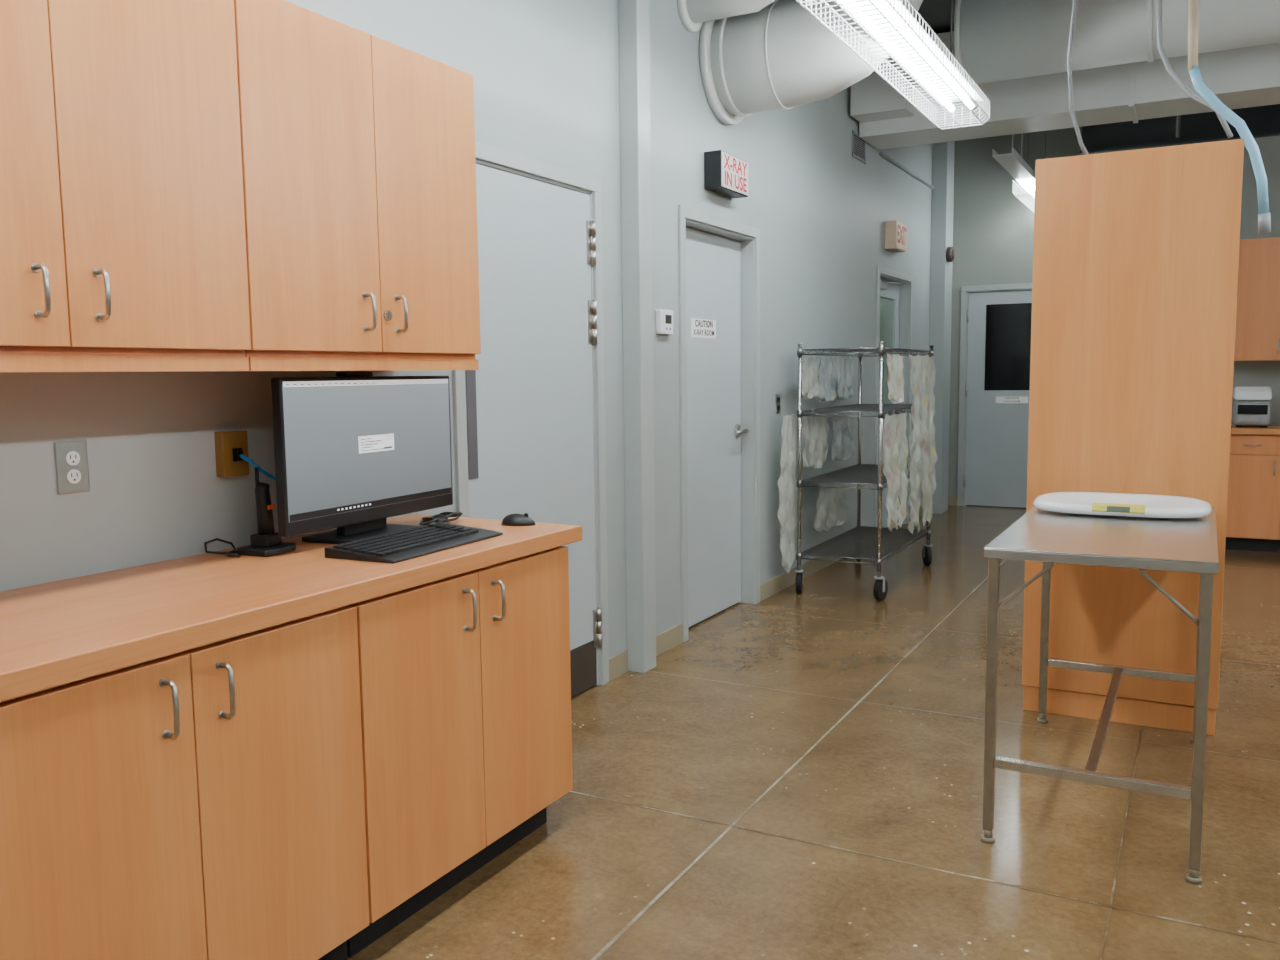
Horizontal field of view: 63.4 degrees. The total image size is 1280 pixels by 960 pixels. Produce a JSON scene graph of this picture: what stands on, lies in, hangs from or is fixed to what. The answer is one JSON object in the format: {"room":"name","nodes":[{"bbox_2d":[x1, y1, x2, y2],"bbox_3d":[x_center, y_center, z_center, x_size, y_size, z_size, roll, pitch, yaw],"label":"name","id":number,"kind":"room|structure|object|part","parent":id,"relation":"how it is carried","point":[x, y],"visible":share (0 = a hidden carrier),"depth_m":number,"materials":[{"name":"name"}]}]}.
{"room":"veterinary clinic","nodes":[
{"label":"veterinary clinic","id":0,"kind":"room"},
{"bbox_2d":[0,0,931,657],"bbox_3d":[-0.232,-0.967,4.494,0.150,3.750,13.820,2,7,28],"label":"wall","id":1,"kind":"structure","parent":0,"point":[545,73],"depth_m":4.46,"materials":[{"name":"grey paint"}]},
{"bbox_2d":[54,440,89,494],"bbox_3d":[-1.313,-0.029,2.400,0.009,0.120,0.076,2,7,28],"label":"wall outlet","id":2,"kind":"object","parent":1,"relation":"attached to","point":[71,459],"visible":1,"depth_m":2.40,"materials":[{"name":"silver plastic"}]},
{"bbox_2d":[66,451,79,464],"bbox_3d":[-1.311,-0.050,2.397,0.005,0.033,0.033,2,7,28],"label":"socket","id":3,"kind":"object","parent":2,"relation":"attached to","point":[72,457],"depth_m":2.40,"materials":[{"name":"white plastic"}]},
{"bbox_2d":[67,469,80,483],"bbox_3d":[-1.311,-0.008,2.401,0.005,0.033,0.033,2,7,28],"label":"socket","id":4,"kind":"object","parent":2,"relation":"attached to","point":[73,475],"depth_m":2.40,"materials":[{"name":"white plastic"}]},
{"bbox_2d":[0,0,250,372],"bbox_3d":[-1.253,-0.655,2.069,0.375,0.878,0.882,2,7,28],"label":"upper cabinet","id":5,"kind":"object","parent":1,"relation":"attached to","point":[123,238],"visible":1,"depth_m":2.12,"materials":[{"name":"brown wood"}]},
{"bbox_3d":[-1.237,-0.653,1.808,0.022,0.829,0.438,2,7,28],"label":"door","id":6,"kind":"part","parent":5,"relation":"part of","materials":[{"name":"brown wood"}]},
{"bbox_3d":[-1.131,-0.359,1.964,0.039,0.104,0.016,2,7,28],"label":"handle","id":7,"kind":"part","parent":5,"relation":"part of","materials":[{"name":"silver metal"}]},
{"bbox_3d":[-1.072,-0.370,2.072,0.039,0.104,0.016,2,7,28],"label":"handle","id":8,"kind":"part","parent":5,"relation":"part of","materials":[{"name":"silver metal"}]},
{"bbox_2d":[214,430,248,476],"bbox_3d":[-1.087,-0.071,2.776,0.046,0.120,0.084,2,7,28],"label":"outlet box","id":9,"kind":"object","parent":1,"relation":"attached to","point":[229,445],"visible":1,"depth_m":2.76,"materials":[{"name":"yellow plastic"}]},
{"bbox_2d":[239,454,275,480],"bbox_3d":[-0.981,-0.024,2.823,0.203,0.104,0.038,-6,8,-39],"label":"cable","id":10,"kind":"object","parent":9,"relation":"attached to","point":[245,458],"visible":0.5,"depth_m":2.77,"materials":[{"name":"blue plastic"}]},
{"bbox_2d":[234,0,480,370],"bbox_3d":[-0.833,-0.740,2.840,0.375,0.878,0.875,2,7,28],"label":"upper cabinet","id":11,"kind":"object","parent":1,"relation":"attached to","point":[358,146],"visible":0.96,"depth_m":2.69,"materials":[{"name":"brown wood"}]},
{"bbox_3d":[-0.816,-0.738,2.580,0.022,0.829,0.435,2,7,28],"label":"door","id":12,"kind":"part","parent":11,"relation":"part of","materials":[{"name":"brown wood"}]},
{"bbox_3d":[-0.711,-0.443,2.735,0.039,0.104,0.016,2,7,28],"label":"handle","id":13,"kind":"part","parent":11,"relation":"part of","materials":[{"name":"silver metal"}]},
{"bbox_3d":[-0.652,-0.455,2.844,0.039,0.104,0.016,2,7,28],"label":"handle","id":14,"kind":"part","parent":11,"relation":"part of","materials":[{"name":"silver metal"}]},
{"bbox_3d":[-0.607,-0.780,2.963,0.022,0.829,0.435,2,7,28],"label":"door","id":15,"kind":"part","parent":11,"relation":"part of","materials":[{"name":"brown wood"}]},
{"bbox_2d":[452,141,608,685],"bbox_3d":[-0.466,-0.140,4.111,0.165,2.189,1.020,2,7,28],"label":"trim","id":16,"kind":"structure","parent":1,"relation":"attached to","point":[484,152],"depth_m":4.40,"materials":[{"name":"grey metal"}]},
{"bbox_2d":[465,164,601,696],"bbox_3d":[-0.410,-0.110,4.102,0.070,2.106,0.912,2,7,28],"label":"door","id":17,"kind":"structure","parent":1,"relation":"in","point":[530,421],"depth_m":4.07,"materials":[{"name":"silver metal"}]},
{"bbox_3d":[-0.603,-0.313,3.701,0.004,0.620,0.055,2,7,28],"label":"edge plate","id":18,"kind":"part","parent":17,"relation":"part of","materials":[{"name":"grey metal"}]},
{"bbox_3d":[-0.395,0.837,4.180,0.003,0.200,0.850,2,7,28],"label":"kick plate","id":19,"kind":"part","parent":17,"relation":"part of","materials":[{"name":"grey metal"}]},
{"bbox_2d":[618,0,655,672],"bbox_3d":[-0.013,-0.985,4.642,0.092,3.750,0.120,2,7,28],"label":"column","id":20,"kind":"structure","parent":1,"relation":"attached to","point":[634,24],"depth_m":4.63,"materials":[{"name":"grey paint"}]},
{"bbox_2d":[656,309,672,334],"bbox_3d":[0.120,-0.756,4.969,0.033,0.115,0.135,2,7,28],"label":"thermostat","id":21,"kind":"object","parent":1,"relation":"attached to","point":[664,318],"visible":1,"depth_m":4.93,"materials":[{"name":"white plastic"}]},
{"bbox_2d":[686,227,748,626],"bbox_3d":[0.391,-0.282,5.677,0.122,2.106,0.902,2,7,28],"label":"door","id":22,"kind":"structure","parent":1,"relation":"in","point":[713,322],"depth_m":5.74,"materials":[{"name":"silver metal"}]},
{"bbox_3d":[0.574,-0.279,5.970,0.077,0.079,0.182,2,7,28],"label":"handle","id":23,"kind":"part","parent":22,"relation":"part of","materials":[{"name":"silver metal"}]},
{"bbox_2d":[678,205,759,641],"bbox_3d":[0.387,-0.311,5.676,0.165,2.189,1.040,2,7,28],"label":"trim","id":24,"kind":"structure","parent":1,"relation":"attached to","point":[749,246],"depth_m":5.98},
{"bbox_2d":[704,150,747,198],"bbox_3d":[0.458,-1.604,5.455,0.100,0.185,0.360,2,7,28],"label":"sign","id":25,"kind":"object","parent":1,"relation":"attached to","point":[726,174],"visible":1,"depth_m":5.34,"materials":[{"name":"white plastic"}]},
{"bbox_2d":[677,0,774,31],"bbox_3d":[0.489,-2.546,4.923,0.584,0.704,0.238,2,7,28],"label":"vent pipe","id":26,"kind":"object","parent":1,"relation":"attached to","point":[692,13],"visible":1,"depth_m":4.97,"materials":[{"name":"white metal"}]},
{"bbox_2d":[609,505,923,680],"bbox_3d":[1.303,0.561,7.292,0.008,0.100,6.080,2,7,28],"label":"baseboard","id":27,"kind":"structure","parent":1,"relation":"attached to","point":[672,637],"depth_m":6.24,"materials":[{"name":"plastic"}]},
{"bbox_2d":[776,394,779,413],"bbox_3d":[0.851,-0.469,6.367,0.012,0.120,0.072,2,7,28],"label":"light switch","id":28,"kind":"object","parent":1,"relation":"attached to","point":[777,395],"visible":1,"depth_m":6.36,"materials":[{"name":"silver metal"}]},
{"bbox_2d":[699,0,922,124],"bbox_3d":[0.912,-2.397,5.190,1.084,1.064,0.598,2,7,28],"label":"duct","id":29,"kind":"object","parent":1,"relation":"attached to","point":[779,55],"visible":0.8,"depth_m":5.13,"materials":[{"name":"white metal"}]},
{"bbox_2d":[852,130,865,163],"bbox_3d":[1.608,-2.441,7.614,0.008,0.180,0.330,2,7,28],"label":"air vent","id":30,"kind":"object","parent":1,"relation":"in","point":[858,144],"visible":0.98,"depth_m":7.60,"materials":[{"name":"grey plastic"}]},
{"bbox_2d":[880,279,903,527],"bbox_3d":[2.079,-0.621,8.776,0.122,2.106,0.952,2,7,28],"label":"door","id":31,"kind":"structure","parent":1,"relation":"in","point":[889,291],"depth_m":8.89,"materials":[{"name":"clear glass"}]},
{"bbox_3d":[2.040,-1.021,8.753,0.010,1.030,0.672,2,7,28],"label":"glass","id":32,"kind":"part","parent":31,"relation":"part of","materials":[{"name":"grey glass"}]},
{"bbox_2d":[874,266,912,532],"bbox_3d":[2.076,-0.651,8.774,0.165,2.189,1.090,2,7,28],"label":"trim","id":33,"kind":"structure","parent":1,"relation":"attached to","point":[906,294],"depth_m":9.08,"materials":[{"name":"grey metal"}]},
{"bbox_2d":[885,220,906,252],"bbox_3d":[2.084,-1.979,8.441,0.095,0.220,0.320,2,7,28],"label":"exit sign","id":34,"kind":"object","parent":1,"relation":"attached to","point":[895,231],"visible":1,"depth_m":8.32,"materials":[{"name":"beige plastic"}]},
{"bbox_2d":[879,152,934,188],"bbox_3d":[2.301,-2.628,8.855,0.028,0.028,1.775,2,7,28],"label":"conduit","id":35,"kind":"object","parent":1,"relation":"attached to","point":[882,154],"visible":1,"depth_m":8.74,"materials":[{"name":"grey metal"}]},
{"bbox_2d":[929,141,954,513],"bbox_3d":[2.859,-1.557,9.861,0.140,3.750,0.300,2,7,28],"label":"trim","id":36,"kind":"structure","parent":1,"relation":"attached to","point":[942,202],"depth_m":9.74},
{"bbox_2d":[946,247,954,261],"bbox_3d":[2.902,-2.107,9.686,0.060,0.138,0.138,2,7,28],"label":"fire alarm","id":37,"kind":"object","parent":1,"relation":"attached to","point":[950,253],"visible":1,"depth_m":9.64,"materials":[{"name":"plastic"}]},
{"bbox_2d":[348,505,1279,959],"bbox_3d":[2.517,1.066,3.219,6.650,0.101,14.120,2,7,28],"label":"floor","id":38,"kind":"structure","parent":0,"point":[799,776],"depth_m":3.27,"materials":[{"name":"concrete"}]},
{"bbox_2d":[0,605,368,959],"bbox_3d":[-1.105,0.737,2.134,0.681,0.866,0.873,2,7,28],"label":"base cabinet","id":39,"kind":"object","parent":38,"relation":"on","point":[206,802],"visible":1,"depth_m":1.97,"materials":[{"name":"brown wood"}]},
{"bbox_3d":[-0.954,0.721,1.799,0.022,0.752,0.435,2,7,28],"label":"door","id":40,"kind":"part","parent":39,"relation":"part of","materials":[{"name":"brown wood"}]},
{"bbox_3d":[-0.856,0.420,1.893,0.039,0.114,0.016,2,7,28],"label":"handle","id":41,"kind":"part","parent":39,"relation":"part of","materials":[{"name":"silver metal"}]},
{"bbox_3d":[-0.797,0.408,2.001,0.039,0.114,0.016,2,7,28],"label":"handle","id":42,"kind":"part","parent":39,"relation":"part of","materials":[{"name":"silver metal"}]},
{"bbox_3d":[-0.745,0.679,2.182,0.022,0.752,0.435,2,7,28],"label":"door","id":43,"kind":"part","parent":39,"relation":"part of","materials":[{"name":"brown wood"}]},
{"bbox_2d":[347,546,572,957],"bbox_3d":[-0.684,0.652,2.906,0.681,0.866,0.877,2,7,28],"label":"base cabinet","id":44,"kind":"object","parent":38,"relation":"on","point":[465,678],"visible":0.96,"depth_m":2.67,"materials":[{"name":"brown wood"}]},
{"bbox_3d":[-0.533,0.636,2.570,0.022,0.752,0.437,2,7,28],"label":"door","id":45,"kind":"part","parent":44,"relation":"part of","materials":[{"name":"brown wood"}]},
{"bbox_3d":[-0.435,0.335,2.664,0.039,0.114,0.016,2,7,28],"label":"handle","id":46,"kind":"part","parent":44,"relation":"part of","materials":[{"name":"silver metal"}]},
{"bbox_3d":[-0.376,0.323,2.773,0.039,0.114,0.016,2,7,28],"label":"handle","id":47,"kind":"part","parent":44,"relation":"part of","materials":[{"name":"silver metal"}]},
{"bbox_3d":[-0.324,0.594,2.955,0.022,0.752,0.437,2,7,28],"label":"door","id":48,"kind":"part","parent":44,"relation":"part of","materials":[{"name":"brown wood"}]},
{"bbox_2d":[794,342,936,600],"bbox_3d":[1.501,-0.113,6.804,0.636,1.536,1.393,2,7,28],"label":"wire cart","id":49,"kind":"object","parent":38,"relation":"on","point":[872,474],"depth_m":6.68,"materials":[{"name":"silver metal"}]},
{"bbox_2d":[777,413,796,572],"bbox_3d":[0.906,0.083,6.324,0.051,0.980,0.272,2,7,28],"label":"apron","id":50,"kind":"object","parent":49,"relation":"hanging from","point":[786,513],"visible":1,"depth_m":6.30,"materials":[{"name":"white fabric"}]},
{"bbox_3d":[0.975,-0.125,6.343,0.027,1.407,0.027,2,7,28],"label":"post","id":51,"kind":"part","parent":49,"relation":"part of","materials":[{"name":"silver metal"}]},
{"bbox_3d":[1.057,-0.649,6.527,0.052,0.270,0.355,2,7,28],"label":"apron","id":52,"kind":"part","parent":49,"relation":"part of","materials":[{"name":"white fabric"}]},
{"bbox_3d":[1.133,-0.250,6.696,0.059,0.360,0.539,2,7,26],"label":"apron","id":53,"kind":"part","parent":49,"relation":"part of","materials":[{"name":"white fabric"}]},
{"bbox_3d":[1.230,-0.668,6.845,0.054,0.300,0.363,2,7,28],"label":"apron","id":54,"kind":"part","parent":49,"relation":"part of","materials":[{"name":"white fabric"}]},
{"bbox_3d":[1.307,0.149,7.049,0.049,0.370,0.687,2,7,28],"label":"apron","id":55,"kind":"part","parent":49,"relation":"part of","materials":[{"name":"white fabric"}]},
{"bbox_3d":[1.407,-0.304,7.194,0.055,0.360,0.547,2,7,26],"label":"apron","id":56,"kind":"part","parent":49,"relation":"part of","materials":[{"name":"white fabric"}]},
{"bbox_3d":[1.421,-0.707,7.195,0.055,0.300,0.373,2,7,26],"label":"apron","id":57,"kind":"part","parent":49,"relation":"part of","materials":[{"name":"white fabric"}]},
{"bbox_2d":[796,463,909,490],"bbox_3d":[1.497,-0.028,6.790,0.537,0.041,1.297,2,7,28],"label":"shelf","id":58,"kind":"object","parent":49,"relation":"attached to","point":[863,474],"depth_m":6.46,"materials":[{"name":"silver metal"}]},
{"bbox_2d":[796,404,911,417],"bbox_3d":[1.492,-0.456,6.746,0.537,0.041,1.297,2,7,28],"label":"shelf","id":59,"kind":"object","parent":49,"relation":"attached to","point":[859,408],"depth_m":6.36,"materials":[{"name":"silver metal"}]},
{"bbox_3d":[1.575,-0.245,7.444,0.027,1.407,0.027,2,7,28],"label":"post","id":60,"kind":"part","parent":49,"relation":"part of","materials":[{"name":"silver metal"}]},
{"bbox_2d":[796,525,930,565],"bbox_3d":[1.502,0.419,6.836,0.537,0.041,1.297,2,7,28],"label":"shelf","id":61,"kind":"object","parent":49,"relation":"attached to","point":[859,532],"depth_m":6.71,"materials":[{"name":"silver metal"}]},
{"bbox_2d":[797,347,933,356],"bbox_3d":[1.487,-0.824,6.708,0.537,0.041,1.297,2,7,28],"label":"shelf","id":62,"kind":"object","parent":49,"relation":"attached to","point":[860,351],"depth_m":6.43,"materials":[{"name":"silver metal"}]},
{"bbox_3d":[1.415,-0.105,6.105,0.027,1.407,0.027,2,7,28],"label":"post","id":63,"kind":"part","parent":49,"relation":"part of","materials":[{"name":"silver metal"}]},
{"bbox_3d":[1.540,-0.611,6.221,0.051,0.305,0.381,2,7,28],"label":"apron","id":64,"kind":"part","parent":49,"relation":"part of","materials":[{"name":"white fabric"}]},
{"bbox_3d":[1.569,-0.056,6.322,0.051,0.720,0.533,2,7,28],"label":"apron","id":65,"kind":"part","parent":49,"relation":"part of","materials":[{"name":"white fabric"}]},
{"bbox_3d":[1.863,-0.242,6.853,0.054,1.175,0.738,2,7,28],"label":"apron","id":66,"kind":"part","parent":49,"relation":"part of","materials":[{"name":"white fabric"}]},
{"bbox_3d":[2.015,-0.226,7.206,0.027,1.407,0.027,2,7,28],"label":"post","id":67,"kind":"part","parent":49,"relation":"part of","materials":[{"name":"silver metal"}]},
{"bbox_2d":[980,506,1218,884],"bbox_3d":[1.522,0.576,3.369,0.580,0.870,1.212,2,7,28],"label":"steel table","id":68,"kind":"object","parent":38,"relation":"on","point":[1171,544],"visible":0.85,"depth_m":2.96,"materials":[{"name":"silver metal"}]},
{"bbox_3d":[1.011,0.606,2.986,0.028,0.830,0.028,2,7,28],"label":"leg","id":69,"kind":"part","parent":68,"relation":"part of","materials":[{"name":"silver metal"}]},
{"bbox_3d":[1.564,0.495,4.001,0.028,0.830,0.028,2,7,28],"label":"leg","id":70,"kind":"part","parent":68,"relation":"part of","materials":[{"name":"silver metal"}]},
{"bbox_2d":[1033,492,1211,518],"bbox_3d":[1.652,0.088,3.570,0.556,0.055,0.314,2,7,28],"label":"scale","id":71,"kind":"object","parent":68,"relation":"on","point":[1073,503],"visible":1,"depth_m":3.51,"materials":[{"name":"white plastic"}]},
{"bbox_3d":[1.594,0.095,3.454,0.160,0.027,0.052,2,7,28],"label":"display panel","id":72,"kind":"part","parent":71,"relation":"part of","materials":[{"name":"yellow plastic"}]},
{"bbox_3d":[2.032,0.515,3.748,0.028,0.830,0.028,2,7,28],"label":"leg","id":73,"kind":"part","parent":68,"relation":"part of","materials":[{"name":"silver metal"}]},
{"bbox_3d":[1.479,0.626,2.734,0.028,0.830,0.028,2,7,28],"label":"leg","id":74,"kind":"part","parent":68,"relation":"part of","materials":[{"name":"silver metal"}]},
{"bbox_2d":[1022,139,1243,735],"bbox_3d":[1.991,-0.167,4.208,0.690,2.164,0.684,2,7,28],"label":"tall cabinet","id":75,"kind":"object","parent":38,"relation":"on","point":[1136,252],"visible":0.89,"depth_m":3.89,"materials":[{"name":"brown wood"}]},
{"bbox_2d":[1225,434,1279,552],"bbox_3d":[4.791,0.081,7.781,0.758,0.872,0.619,2,7,28],"label":"base cabinet","id":76,"kind":"object","parent":38,"relation":"on","point":[1253,503],"visible":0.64,"depth_m":7.62,"materials":[{"name":"brown wood"}]},
{"bbox_3d":[4.494,-0.258,7.603,0.376,0.140,0.022,2,7,28],"label":"drawer","id":77,"kind":"part","parent":76,"relation":"part of","materials":[{"name":"brown wood"}]},
{"bbox_2d":[1231,424,1279,434],"bbox_3d":[5.123,-0.360,7.560,1.540,0.042,0.625,2,7,28],"label":"countertop","id":78,"kind":"structure","parent":76,"relation":"on","point":[1271,429],"depth_m":7.58,"materials":[{"name":"brown wood"}]},
{"bbox_2d":[1232,386,1271,427],"bbox_3d":[4.613,-0.553,7.821,0.240,0.300,0.408,2,7,28],"label":"autoclave","id":79,"kind":"object","parent":78,"relation":"on","point":[1251,405],"visible":1,"depth_m":7.66,"materials":[{"name":"white plastic"}]},
{"bbox_3d":[4.613,-0.655,7.812,0.240,0.097,0.404,2,7,28],"label":"lid","id":80,"kind":"part","parent":79,"relation":"part of","materials":[{"name":"white plastic"}]},
{"bbox_3d":[4.519,-0.452,7.654,0.180,0.045,0.008,2,7,28],"label":"control panel","id":81,"kind":"part","parent":79,"relation":"part of","materials":[{"name":"grey plastic"}]},
{"bbox_3d":[-1.527,0.821,1.360,0.681,0.866,0.881,2,7,28],"label":"base cabinet","id":82,"kind":"object","parent":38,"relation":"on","visible":0},
{"bbox_2d":[0,514,581,701],"bbox_3d":[-1.113,0.279,2.110,0.653,0.046,2.735,2,7,28],"label":"countertop","id":83,"kind":"structure","parent":82,"relation":"on","point":[53,634],"depth_m":2.19,"materials":[{"name":"beige laminate"}]},
{"bbox_2d":[204,538,239,556],"bbox_3d":[-1.067,0.175,2.694,0.124,0.038,0.086,2,7,28],"label":"cable","id":84,"kind":"object","parent":83,"relation":"on","point":[215,539],"visible":0.95,"depth_m":2.70,"materials":[{"name":"black plastic"}]},
{"bbox_2d":[237,467,295,556],"bbox_3d":[-0.977,0.079,2.713,0.110,0.225,0.125,1,6,18],"label":"barcode scanner","id":85,"kind":"object","parent":83,"relation":"on","point":[267,542],"visible":0.97,"depth_m":2.70,"materials":[{"name":"black plastic"}]},
{"bbox_2d":[271,376,452,543],"bbox_3d":[-0.794,-0.066,2.967,0.200,0.457,0.710,2,7,26],"label":"computer monitor","id":86,"kind":"object","parent":83,"relation":"on","point":[353,454],"visible":0.93,"depth_m":2.88,"materials":[{"name":"black plastic"}]},
{"bbox_2d":[336,372,372,376],"bbox_3d":[-0.799,-0.296,2.903,0.035,0.013,0.110,2,7,28],"label":"bar","id":87,"kind":"object","parent":86,"relation":"on","point":[338,374],"visible":0.99,"depth_m":2.88,"materials":[{"name":"black plastic"}]},
{"bbox_2d":[324,522,502,563],"bbox_3d":[-0.597,0.162,2.803,0.220,0.031,0.490,2,7,25],"label":"keyboard","id":88,"kind":"object","parent":83,"relation":"on","point":[399,546],"visible":1,"depth_m":2.72,"materials":[{"name":"black plastic"}]},
{"bbox_2d":[419,512,462,525],"bbox_3d":[-0.615,0.119,3.210,0.088,0.030,0.164,2,7,28],"label":"coiled cable","id":89,"kind":"object","parent":83,"relation":"on","point":[442,517],"visible":0.98,"depth_m":3.20,"materials":[{"name":"black plastic"}]},
{"bbox_2d":[501,513,535,525],"bbox_3d":[-0.372,0.119,3.174,0.110,0.036,0.060,1,6,13],"label":"computer mouse","id":90,"kind":"object","parent":83,"relation":"on","point":[514,519],"visible":1,"depth_m":3.15,"materials":[{"name":"black plastic"}]},
{"bbox_2d":[915,0,955,34],"bbox_3d":[2.501,-2.753,2.723,6.500,0.100,13.970,2,7,28],"label":"ceiling","id":91,"kind":"structure","parent":0,"point":[937,13],"depth_m":7.00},
{"bbox_2d":[796,0,989,128],"bbox_3d":[1.322,-2.447,5.029,0.314,0.952,2.440,2,7,28],"label":"ceiling light fixture","id":92,"kind":"object","parent":91,"relation":"hanging from","point":[889,23],"visible":0.99,"depth_m":4.94,"materials":[{"name":"white metal"}]},
{"bbox_3d":[1.740,-2.634,5.788,0.010,0.745,0.009,2,7,28],"label":"hanger rod","id":93,"kind":"part","parent":92,"relation":"part of","materials":[{"name":"white metal"}]},
{"bbox_2d":[992,133,1032,178],"bbox_3d":[2.904,-2.842,8.031,0.140,0.820,1.050,2,7,28],"label":"cable tray","id":94,"kind":"object","parent":91,"relation":"hanging from","point":[1012,162],"visible":0.68,"depth_m":8.00,"materials":[{"name":"white metal"}]},
{"bbox_2d":[1012,133,1045,212],"bbox_3d":[3.496,-2.895,9.122,0.188,0.952,1.391,2,7,28],"label":"ceiling light fixture","id":95,"kind":"object","parent":91,"relation":"hanging from","point":[1028,184],"visible":0.42,"depth_m":8.78,"materials":[{"name":"white metal"}]},
{"bbox_2d":[850,31,1279,149],"bbox_3d":[4.108,-2.719,6.310,5.580,0.670,0.765,2,7,28],"label":"ceiling beam","id":96,"kind":"structure","parent":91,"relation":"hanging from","point":[1245,77],"depth_m":6.92,"materials":[{"name":"white paint"}]},
{"bbox_2d":[1067,0,1088,154],"bbox_3d":[1.761,-2.037,4.091,0.119,1.588,0.035,2,7,28],"label":"cable","id":97,"kind":"object","parent":91,"relation":"hanging from","point":[1069,65],"visible":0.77,"depth_m":4.14,"materials":[{"name":"plastic"}]},
{"bbox_2d":[954,0,1279,85],"bbox_3d":[4.293,-2.674,5.262,5.155,0.598,0.598,2,7,28],"label":"spiral duct","id":98,"kind":"object","parent":91,"relation":"hanging from","point":[995,40],"visible":0.86,"depth_m":5.97,"materials":[{"name":"white metal"}]},
{"bbox_2d":[1176,115,1180,136],"bbox_3d":[4.114,-2.939,7.905,0.026,0.630,0.026,2,7,28],"label":"vertical conduit","id":99,"kind":"object","parent":91,"relation":"hanging from","point":[1178,116],"visible":0.35,"depth_m":7.92,"materials":[{"name":"grey metal"}]},
{"bbox_2d":[1080,104,1279,154],"bbox_3d":[5.917,-2.964,7.671,4.890,0.565,0.155,2,7,28],"label":"steel beam","id":100,"kind":"structure","parent":91,"relation":"attached to","point":[1262,121],"depth_m":8.51,"materials":[{"name":"black metal"}]},
{"bbox_2d":[1157,0,1232,137],"bbox_3d":[2.430,-2.185,4.512,0.319,1.394,0.040,2,7,28],"label":"hanging cable","id":101,"kind":"object","parent":91,"relation":"hanging from","point":[1169,69],"visible":0.86,"depth_m":4.57,"materials":[{"name":"grey plastic"}]},
{"bbox_2d":[1188,0,1270,233],"bbox_3d":[2.501,-1.957,4.372,0.352,1.821,0.045,2,7,28],"label":"air hose","id":102,"kind":"object","parent":91,"relation":"hanging from","point":[1264,217],"visible":0.99,"depth_m":4.40,"materials":[{"name":"blue plastic"}]},
{"bbox_2d":[948,127,1081,495],"bbox_3d":[5.816,-1.500,8.960,6.200,3.750,0.150,2,7,28],"label":"wall","id":103,"kind":"structure","parent":0,"point":[993,230],"depth_m":10.08,"materials":[{"name":"grey paint"}]},
{"bbox_2d":[948,495,956,505],"bbox_3d":[4.129,0.250,9.980,2.400,0.100,0.008,2,7,28],"label":"baseboard","id":104,"kind":"structure","parent":103,"relation":"attached to","point":[952,500],"depth_m":10.50,"materials":[{"name":"plastic"}]},
{"bbox_2d":[957,283,1031,505],"bbox_3d":[3.678,-0.816,10.191,1.025,2.189,0.165,2,7,28],"label":"trim","id":105,"kind":"structure","parent":103,"relation":"attached to","point":[965,290],"depth_m":10.31,"materials":[{"name":"grey metal"}]},
{"bbox_2d":[963,290,1031,507],"bbox_3d":[3.651,-0.782,10.156,0.899,2.106,0.068,2,7,28],"label":"door","id":106,"kind":"structure","parent":103,"relation":"in","point":[997,389],"depth_m":10.22,"materials":[{"name":"grey paint"}]},
{"bbox_3d":[3.655,-1.295,10.108,0.555,0.840,0.010,2,7,28],"label":"glass","id":107,"kind":"part","parent":106,"relation":"part of","materials":[{"name":"black glass"}]},
{"bbox_2d":[1231,135,1279,424],"bbox_3d":[6.266,-1.006,7.287,3.780,3.100,0.100,2,7,28],"label":"wall partition","id":108,"kind":"structure","parent":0,"point":[1245,373],"depth_m":7.97,"materials":[{"name":"grey paint"}]},
{"bbox_2d":[1234,237,1279,360],"bbox_3d":[4.843,-1.349,7.762,0.758,0.900,0.349,2,7,28],"label":"upper cabinet","id":109,"kind":"object","parent":108,"relation":"attached to","point":[1257,330],"visible":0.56,"depth_m":7.73,"materials":[{"name":"brown wood"}]}
]}

